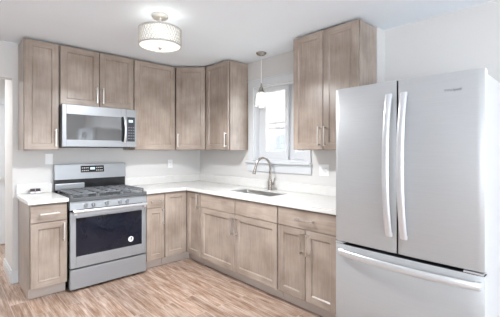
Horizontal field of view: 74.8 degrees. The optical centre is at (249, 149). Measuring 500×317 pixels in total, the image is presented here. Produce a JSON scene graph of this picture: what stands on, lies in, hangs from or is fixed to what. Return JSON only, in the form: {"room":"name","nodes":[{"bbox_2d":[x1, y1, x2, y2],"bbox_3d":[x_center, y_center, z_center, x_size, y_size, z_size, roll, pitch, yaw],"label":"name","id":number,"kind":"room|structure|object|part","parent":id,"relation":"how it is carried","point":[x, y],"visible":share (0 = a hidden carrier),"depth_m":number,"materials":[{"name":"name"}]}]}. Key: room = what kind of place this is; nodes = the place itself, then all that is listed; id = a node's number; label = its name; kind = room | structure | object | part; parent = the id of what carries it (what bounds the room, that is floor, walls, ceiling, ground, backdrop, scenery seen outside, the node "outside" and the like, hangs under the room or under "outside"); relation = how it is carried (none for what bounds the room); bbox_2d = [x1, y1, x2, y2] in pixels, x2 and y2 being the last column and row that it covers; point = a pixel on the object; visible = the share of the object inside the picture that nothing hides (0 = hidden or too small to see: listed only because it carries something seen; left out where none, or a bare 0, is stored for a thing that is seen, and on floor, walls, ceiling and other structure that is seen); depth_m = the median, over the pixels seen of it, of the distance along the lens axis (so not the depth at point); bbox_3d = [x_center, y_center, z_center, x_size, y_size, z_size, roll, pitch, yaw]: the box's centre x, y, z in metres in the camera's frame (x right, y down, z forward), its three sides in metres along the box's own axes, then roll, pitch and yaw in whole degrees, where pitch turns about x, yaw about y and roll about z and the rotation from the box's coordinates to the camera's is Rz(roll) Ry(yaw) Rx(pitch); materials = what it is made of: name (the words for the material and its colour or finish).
{"room":"kitchen","nodes":[
{"label":"kitchen","id":0,"kind":"room"},
{"bbox_2d":[0,79,4,244],"bbox_3d":[-3.614,0.135,4.843,4.900,2.475,0.130,0,0,-43],"label":"wall","id":1,"kind":"structure","parent":0,"point":[2,81],"depth_m":4.76,"materials":[{"name":"paint"}]},
{"bbox_2d":[0,104,4,243],"bbox_3d":[-3.806,0.352,4.485,0.730,2.020,0.114,0,0,-43],"label":"door","id":2,"kind":"structure","parent":1,"relation":"in","point":[2,107],"depth_m":4.73,"materials":[{"name":"white paint"}]},
{"bbox_2d":[0,98,4,104],"bbox_3d":[-3.831,0.312,4.527,0.930,2.120,0.035,0,0,-43],"label":"trim","id":3,"kind":"structure","parent":1,"relation":"attached to","point":[2,100],"depth_m":4.74,"materials":[{"name":"white paint"}]},
{"bbox_2d":[0,40,199,270],"bbox_3d":[-2.556,0.135,3.628,5.020,2.475,0.550,0,0,-43],"label":"wall","id":4,"kind":"structure","parent":0,"point":[21,166],"depth_m":3.58,"materials":[{"name":"paint"}]},
{"bbox_2d":[3,258,17,283],"bbox_3d":[-2.615,1.307,3.570,0.063,0.130,0.575,0,0,-43],"label":"baseboard","id":5,"kind":"structure","parent":4,"relation":"attached to","point":[12,276],"depth_m":3.38,"materials":[{"name":"white paint"}]},
{"bbox_2d":[16,183,52,193],"bbox_3d":[-2.291,0.408,3.482,0.326,0.100,0.021,0,0,-43],"label":"backsplash","id":6,"kind":"structure","parent":4,"relation":"attached to","point":[44,187],"depth_m":3.46,"materials":[{"name":"white stone"}]},
{"bbox_2d":[18,38,58,149],"bbox_3d":[-2.168,-0.545,3.361,0.302,1.090,0.367,0,0,-43],"label":"upper cabinet","id":7,"kind":"object","parent":4,"relation":"attached to","point":[38,61],"visible":1,"depth_m":3.27,"materials":[{"name":"brown wood"}]},
{"bbox_2d":[45,154,52,164],"bbox_3d":[-2.199,0.100,3.580,0.072,0.116,0.009,0,0,-43],"label":"wall outlet","id":8,"kind":"object","parent":4,"relation":"attached to","point":[48,157],"visible":1,"depth_m":3.58,"materials":[{"name":"white plastic"}]},
{"bbox_2d":[59,45,132,109],"bbox_3d":[-1.769,-0.782,3.736,0.780,0.616,0.367,0,0,-43],"label":"upper cabinet","id":9,"kind":"object","parent":4,"relation":"attached to","point":[86,77],"visible":0.89,"depth_m":3.59,"materials":[{"name":"brown wood"}]},
{"bbox_3d":[-1.819,-0.781,3.505,0.382,0.604,0.020,0,0,-43],"label":"door","id":10,"kind":"part","parent":9,"relation":"part of","materials":[{"name":"brown wood"}]},
{"bbox_2d":[59,104,135,147],"bbox_3d":[-1.737,-0.248,3.705,0.778,0.446,0.456,0,0,-43],"label":"microwave","id":11,"kind":"object","parent":9,"relation":"attached to","point":[80,126],"visible":1,"depth_m":3.54,"materials":[{"name":"metal"}]},
{"bbox_3d":[-1.679,-0.238,3.543,0.566,0.266,0.026,0,0,-43],"label":"door glass","id":12,"kind":"part","parent":11,"relation":"part of","materials":[{"name":"glass"}]},
{"bbox_3d":[-1.445,-0.236,3.745,0.056,0.284,0.011,0,0,-43],"label":"door trim","id":13,"kind":"part","parent":11,"relation":"part of","materials":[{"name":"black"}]},
{"bbox_3d":[-1.420,-0.232,3.723,0.024,0.303,0.049,0,0,-43],"label":"handle","id":14,"kind":"part","parent":11,"relation":"part of","materials":[{"name":"metal"}]},
{"bbox_3d":[-1.390,-0.252,3.814,0.121,0.434,0.034,0,0,-43],"label":"control panel","id":15,"kind":"part","parent":11,"relation":"part of","materials":[{"name":"metal"}]},
{"bbox_3d":[-1.536,-0.781,3.770,0.382,0.604,0.020,0,0,-43],"label":"door","id":16,"kind":"part","parent":9,"relation":"part of","materials":[{"name":"brown wood"}]},
{"bbox_2d":[123,59,174,149],"bbox_3d":[-1.292,-0.545,4.210,0.553,1.090,0.328,0,0,-43],"label":"upper cabinet","id":17,"kind":"object","parent":4,"relation":"attached to","point":[153,83],"visible":0.92,"depth_m":4.08,"materials":[{"name":"brown wood"}]},
{"bbox_2d":[168,160,172,167],"bbox_3d":[-1.121,0.194,4.593,0.072,0.116,0.008,0,0,-43],"label":"wall outlet","id":18,"kind":"object","parent":4,"relation":"attached to","point":[170,162],"visible":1,"depth_m":4.59,"materials":[{"name":"white plastic"}]},
{"bbox_2d":[175,67,205,149],"bbox_3d":[-0.773,-0.545,4.507,0.610,1.090,0.602,0,0,-43],"label":"upper cabinet","id":19,"kind":"object","parent":4,"relation":"attached to","point":[190,82],"visible":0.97,"depth_m":4.29,"materials":[{"name":"brown wood"}]},
{"bbox_2d":[0,244,322,316],"bbox_3d":[-0.425,1.412,1.994,5.950,0.080,8.750,0,0,-43],"label":"floor","id":20,"kind":"structure","parent":0,"point":[188,287],"depth_m":3.02,"materials":[{"name":"brown wood"}]},
{"bbox_2d":[18,199,66,299],"bbox_3d":[-2.064,0.933,3.252,0.304,0.877,0.665,0,0,-43],"label":"base cabinet","id":21,"kind":"object","parent":20,"relation":"on","point":[42,228],"visible":0.95,"depth_m":3.06,"materials":[{"name":"brown wood"}]},
{"bbox_2d":[16,183,68,205],"bbox_3d":[-2.075,0.426,3.252,0.330,0.136,0.653,0,0,-43],"label":"countertop","id":22,"kind":"structure","parent":21,"relation":"on","point":[46,196],"depth_m":3.29,"materials":[{"name":"white stone"}]},
{"bbox_2d":[30,188,40,193],"bbox_3d":[-2.248,0.431,3.424,0.100,0.052,0.060,0,0,-35],"label":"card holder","id":23,"kind":"object","parent":22,"relation":"on","point":[32,191],"visible":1,"depth_m":3.41,"materials":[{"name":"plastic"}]},
{"bbox_3d":[-1.870,0.586,3.045,0.294,0.154,0.020,0,0,-43],"label":"drawer","id":24,"kind":"part","parent":21,"relation":"part of","materials":[{"name":"brown wood"}]},
{"bbox_3d":[-1.870,0.966,3.045,0.294,0.594,0.020,0,0,-43],"label":"door","id":25,"kind":"part","parent":21,"relation":"part of","materials":[{"name":"brown wood"}]},
{"bbox_3d":[-1.850,0.586,3.024,0.165,0.013,0.040,0,0,-43],"label":"handle","id":26,"kind":"part","parent":21,"relation":"part of","materials":[{"name":"silver metal"}]},
{"bbox_2d":[53,163,146,290],"bbox_3d":[-1.638,0.766,3.604,0.778,1.212,0.702,0,0,-43],"label":"gas range","id":27,"kind":"object","parent":20,"relation":"on","point":[106,216],"visible":0.96,"depth_m":3.43,"materials":[{"name":"silver metal"}]},
{"bbox_3d":[-2.011,0.407,3.654,0.298,0.070,0.020,0,0,-43],"label":"backguard trim","id":28,"kind":"part","parent":27,"relation":"part of","materials":[{"name":"metal"}]},
{"bbox_3d":[-1.859,0.402,3.840,0.770,0.151,0.055,0,0,-43],"label":"vent panel","id":29,"kind":"part","parent":27,"relation":"part of","materials":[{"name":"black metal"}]},
{"bbox_3d":[-1.841,0.220,3.822,0.256,0.075,0.014,0,0,-43],"label":"display panel","id":30,"kind":"part","parent":27,"relation":"part of","materials":[{"name":"black plastic"}]},
{"bbox_2d":[57,189,146,201],"bbox_3d":[-1.635,0.484,3.601,0.778,0.035,0.581,0,0,-43],"label":"cooktop","id":31,"kind":"object","parent":27,"relation":"in","point":[130,194],"depth_m":3.43,"materials":[{"name":"metal"}]},
{"bbox_3d":[-1.456,0.875,3.410,0.770,0.542,0.045,0,0,-43],"label":"oven door","id":32,"kind":"part","parent":27,"relation":"part of","materials":[{"name":"metal"}]},
{"bbox_3d":[-1.456,1.255,3.410,0.770,0.190,0.045,0,0,-43],"label":"drawer","id":33,"kind":"part","parent":27,"relation":"part of","materials":[{"name":"metal"}]},
{"bbox_3d":[-1.459,0.542,3.414,0.774,0.076,0.064,0,0,-43],"label":"control panel","id":34,"kind":"part","parent":27,"relation":"part of","materials":[{"name":"metal"}]},
{"bbox_3d":[-1.420,0.603,3.372,0.738,0.049,0.064,0,0,-43],"label":"handle","id":35,"kind":"part","parent":27,"relation":"part of","materials":[{"name":"metal"}]},
{"bbox_2d":[145,192,163,268],"bbox_3d":[-1.286,0.933,3.982,0.232,0.877,0.665,0,0,-43],"label":"base cabinet","id":36,"kind":"object","parent":20,"relation":"on","point":[154,253],"visible":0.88,"depth_m":3.77,"materials":[{"name":"brown wood"}]},
{"bbox_3d":[-1.092,0.586,3.776,0.222,0.154,0.020,0,0,-43],"label":"drawer","id":37,"kind":"part","parent":36,"relation":"part of","materials":[{"name":"brown wood"}]},
{"bbox_3d":[-1.092,0.966,3.776,0.222,0.594,0.020,0,0,-43],"label":"door","id":38,"kind":"part","parent":36,"relation":"part of","materials":[{"name":"brown wood"}]},
{"bbox_2d":[162,190,205,264],"bbox_3d":[-0.777,0.933,4.288,0.920,0.877,0.920,0,0,-43],"label":"base cabinet","id":39,"kind":"object","parent":20,"relation":"on","point":[182,209],"visible":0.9,"depth_m":3.96,"materials":[{"name":"brown wood"}]},
{"bbox_3d":[-0.900,0.886,3.956,0.286,0.754,0.020,0,0,-43],"label":"door","id":40,"kind":"part","parent":39,"relation":"part of","materials":[{"name":"brown wood"}]},
{"bbox_3d":[-0.676,0.886,3.949,0.020,0.754,0.284,0,0,-43],"label":"door","id":41,"kind":"part","parent":39,"relation":"part of","materials":[{"name":"brown wood"}]},
{"bbox_2d":[125,174,335,214],"bbox_3d":[-0.235,0.426,3.534,1.161,0.136,2.760,0,0,-43],"label":"countertop","id":42,"kind":"structure","parent":39,"relation":"on","point":[310,197],"depth_m":3.71,"materials":[{"name":"white stone"}]},
{"bbox_2d":[236,189,283,195],"bbox_3d":[0.084,0.576,3.563,0.287,0.216,0.647,0,0,-43],"label":"sink","id":43,"kind":"object","parent":42,"relation":"in","point":[264,193],"visible":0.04,"depth_m":3.74,"materials":[{"name":"metal"}]},
{"bbox_2d":[252,157,274,189],"bbox_3d":[0.152,0.268,3.723,0.261,0.379,0.087,0,0,-9],"label":"faucet","id":44,"kind":"object","parent":42,"relation":"on","point":[270,183],"visible":1,"depth_m":3.73,"materials":[{"name":"silver metal"}]},
{"bbox_2d":[201,193,283,298],"bbox_3d":[0.046,0.933,3.594,0.665,0.877,1.210,0,0,-43],"label":"base cabinet","id":45,"kind":"object","parent":20,"relation":"on","point":[239,237],"visible":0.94,"depth_m":3.32,"materials":[{"name":"brown wood"}]},
{"bbox_3d":[-0.363,0.586,3.615,0.020,0.154,0.610,0,0,-43],"label":"drawer","id":46,"kind":"part","parent":45,"relation":"part of","materials":[{"name":"brown wood"}]},
{"bbox_3d":[-0.362,0.966,3.615,0.020,0.594,0.612,0,0,-43],"label":"door","id":47,"kind":"part","parent":45,"relation":"part of","materials":[{"name":"brown wood"}]},
{"bbox_3d":[0.051,0.586,3.174,0.020,0.154,0.580,0,0,-43],"label":"drawer","id":48,"kind":"part","parent":45,"relation":"part of","materials":[{"name":"brown wood"}]},
{"bbox_3d":[0.051,0.966,3.175,0.020,0.594,0.582,0,0,-43],"label":"door","id":49,"kind":"part","parent":45,"relation":"part of","materials":[{"name":"brown wood"}]},
{"bbox_2d":[278,206,336,316],"bbox_3d":[0.673,0.933,2.926,0.665,0.877,0.611,0,0,-43],"label":"base cabinet","id":50,"kind":"object","parent":20,"relation":"on","point":[307,239],"visible":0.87,"depth_m":2.71,"materials":[{"name":"brown wood"}]},
{"bbox_3d":[0.363,0.966,2.843,0.020,0.594,0.298,0,0,-43],"label":"door","id":51,"kind":"part","parent":50,"relation":"part of","materials":[{"name":"brown wood"}]},
{"bbox_3d":[0.423,0.784,2.736,0.040,0.175,0.013,0,0,-43],"label":"handle","id":52,"kind":"part","parent":50,"relation":"part of","materials":[{"name":"silver metal"}]},
{"bbox_3d":[0.445,0.586,2.712,0.040,0.013,0.190,0,0,-43],"label":"handle","id":53,"kind":"part","parent":50,"relation":"part of","materials":[{"name":"silver metal"}]},
{"bbox_3d":[0.466,0.586,2.732,0.020,0.154,0.601,0,0,-43],"label":"drawer","id":54,"kind":"part","parent":50,"relation":"part of","materials":[{"name":"brown wood"}]},
{"bbox_3d":[0.467,0.784,2.689,0.040,0.175,0.013,0,0,-43],"label":"handle","id":55,"kind":"part","parent":50,"relation":"part of","materials":[{"name":"silver metal"}]},
{"bbox_3d":[0.570,0.966,2.621,0.020,0.594,0.298,0,0,-43],"label":"door","id":56,"kind":"part","parent":50,"relation":"part of","materials":[{"name":"brown wood"}]},
{"bbox_2d":[336,67,499,316],"bbox_3d":[1.180,0.475,2.214,1.014,1.794,0.842,0,0,-43],"label":"refrigerator","id":57,"kind":"object","parent":20,"relation":"on","point":[418,158],"visible":1,"depth_m":1.83,"materials":[{"name":"grey paint"}]},
{"bbox_3d":[0.742,0.100,2.096,0.065,1.020,0.414,0,0,-43],"label":"door","id":58,"kind":"part","parent":57,"relation":"part of","materials":[{"name":"metal"}]},
{"bbox_3d":[0.811,0.091,1.928,0.084,0.850,0.041,0,0,-43],"label":"handle","id":59,"kind":"part","parent":57,"relation":"part of","materials":[{"name":"metal"}]},
{"bbox_3d":[0.869,0.091,1.866,0.084,0.850,0.041,0,0,-43],"label":"handle","id":60,"kind":"part","parent":57,"relation":"part of","materials":[{"name":"metal"}]},
{"bbox_3d":[0.854,0.677,1.893,0.078,0.042,0.792,0,0,-43],"label":"handle","id":61,"kind":"part","parent":57,"relation":"part of","materials":[{"name":"metal"}]},
{"bbox_3d":[0.889,0.971,1.940,0.065,0.682,0.842,0,0,-43],"label":"freezer drawer","id":62,"kind":"part","parent":57,"relation":"part of","materials":[{"name":"metal"}]},
{"bbox_3d":[1.034,0.100,1.785,0.065,1.020,0.418,0,0,-43],"label":"door","id":63,"kind":"part","parent":57,"relation":"part of","materials":[{"name":"metal"}]},
{"bbox_3d":[1.145,0.621,1.667,0.054,0.010,0.086,0,0,-43],"label":"hinge plate","id":64,"kind":"part","parent":57,"relation":"part of","materials":[{"name":"metal"}]},
{"bbox_2d":[0,0,494,67],"bbox_3d":[-0.746,-1.163,1.693,5.070,0.120,8.750,0,0,-43],"label":"ceiling","id":65,"kind":"structure","parent":0,"point":[213,32],"depth_m":2.81,"materials":[{"name":"paint"}]},
{"bbox_2d":[138,12,180,52],"bbox_3d":[-0.734,-0.959,2.671,0.342,0.288,0.342,0,0,-43],"label":"ceiling light","id":66,"kind":"object","parent":65,"relation":"attached to","point":[159,36],"visible":1,"depth_m":2.57,"materials":[{"name":"white fabric"}]},
{"bbox_2d":[139,40,179,51],"bbox_3d":[-0.734,-0.845,2.671,0.320,0.020,0.320,0,0,-43],"label":"diffuser","id":67,"kind":"object","parent":66,"relation":"attached to","point":[150,45],"depth_m":2.63,"materials":[{"name":"white glass"}]},
{"bbox_3d":[-0.734,-0.916,2.671,0.324,0.123,0.324,0,0,-43],"label":"lamp shade","id":68,"kind":"part","parent":66,"relation":"part of","materials":[{"name":"white fabric"}]},
{"bbox_2d":[256,51,266,102],"bbox_3d":[0.128,-0.795,3.714,0.158,0.614,0.158,0,0,-43],"label":"pendant lamp","id":69,"kind":"object","parent":65,"relation":"hanging from","point":[260,53],"visible":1,"depth_m":3.69,"materials":[{"name":"white glass"}]},
{"bbox_2d":[258,83,264,92],"bbox_3d":[0.128,-0.703,3.714,0.076,0.110,0.076,0,0,-43],"label":"socket","id":70,"kind":"object","parent":69,"relation":"attached to","point":[261,90],"depth_m":3.69,"materials":[{"name":"silver metal"}]},
{"bbox_3d":[0.128,-0.590,3.714,0.058,0.117,0.058,0,0,-43],"label":"bulb","id":71,"kind":"part","parent":69,"relation":"part of","materials":[{"name":"white glass"}]},
{"bbox_2d":[200,0,499,185],"bbox_3d":[1.652,0.135,2.594,0.300,2.475,6.720,0,0,-43],"label":"wall","id":72,"kind":"structure","parent":0,"point":[468,38],"depth_m":2.84,"materials":[{"name":"paint"}]},
{"bbox_2d":[206,60,247,149],"bbox_3d":[-0.315,-0.545,4.199,0.367,1.090,0.461,0,0,-43],"label":"upper cabinet","id":73,"kind":"object","parent":72,"relation":"attached to","point":[226,81],"visible":1,"depth_m":4.07,"materials":[{"name":"brown wood"}]},
{"bbox_3d":[-0.413,-0.544,4.107,0.020,1.078,0.451,0,0,-43],"label":"door","id":74,"kind":"part","parent":73,"relation":"part of","materials":[{"name":"brown wood"}]},
{"bbox_2d":[125,174,335,196],"bbox_3d":[-0.235,0.408,3.536,1.159,0.100,2.758,0,0,-43],"label":"backsplash","id":75,"kind":"structure","parent":72,"relation":"attached to","point":[326,190],"depth_m":4.18,"materials":[{"name":"white stone"}]},
{"bbox_2d":[245,72,311,174],"bbox_3d":[0.352,-0.300,3.835,0.213,1.120,1.000,0,0,-43],"label":"window","id":76,"kind":"structure","parent":72,"relation":"in","point":[292,161],"depth_m":3.91,"materials":[{"name":"white paint"}]},
{"bbox_3d":[0.292,-0.325,3.962,0.040,0.868,0.468,0,0,-43],"label":"sash","id":77,"kind":"part","parent":76,"relation":"part of","materials":[{"name":"white paint"}]},
{"bbox_3d":[0.331,0.148,3.815,0.155,0.024,1.000,0,0,-43],"label":"sill","id":78,"kind":"part","parent":76,"relation":"part of","materials":[{"name":"white paint"}]},
{"bbox_3d":[0.379,-0.321,3.846,0.158,0.911,0.786,0,0,-43],"label":"frame","id":79,"kind":"part","parent":76,"relation":"part of","materials":[{"name":"white paint"}]},
{"bbox_3d":[0.567,-0.325,3.733,0.040,0.868,0.333,0,0,-43],"label":"sash","id":80,"kind":"part","parent":76,"relation":"part of","materials":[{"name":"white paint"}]},
{"bbox_2d":[319,164,328,175],"bbox_3d":[0.752,0.204,3.326,0.009,0.116,0.118,0,0,-43],"label":"wall outlet","id":81,"kind":"object","parent":72,"relation":"attached to","point":[323,168],"visible":1,"depth_m":3.33,"materials":[{"name":"white plastic"}]},
{"bbox_2d":[293,19,376,149],"bbox_3d":[0.763,-0.545,3.051,0.367,1.090,0.691,0,0,-43],"label":"upper cabinet","id":82,"kind":"object","parent":72,"relation":"attached to","point":[342,56],"visible":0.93,"depth_m":2.93,"materials":[{"name":"brown wood"}]},
{"bbox_3d":[0.547,-0.544,3.084,0.020,1.078,0.338,0,0,-43],"label":"door","id":83,"kind":"part","parent":82,"relation":"part of","materials":[{"name":"brown wood"}]},
{"bbox_3d":[0.782,-0.544,2.834,0.020,1.078,0.338,0,0,-43],"label":"door","id":84,"kind":"part","parent":82,"relation":"part of","materials":[{"name":"brown wood"}]},
{"label":"outside","id":85,"kind":"structure","parent":0,"visible":0},
{"bbox_3d":[2.749,1.972,12.347,12.750,0.100,24.000,0,0,-43],"label":"ground","id":86,"kind":"structure","parent":85,"visible":0},
{"bbox_2d":[268,90,303,151],"bbox_3d":[2.528,-0.928,14.883,5.800,5.800,18.000,0,0,-43],"label":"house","id":87,"kind":"structure","parent":86,"relation":"on","point":[276,100],"depth_m":13.89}
]}

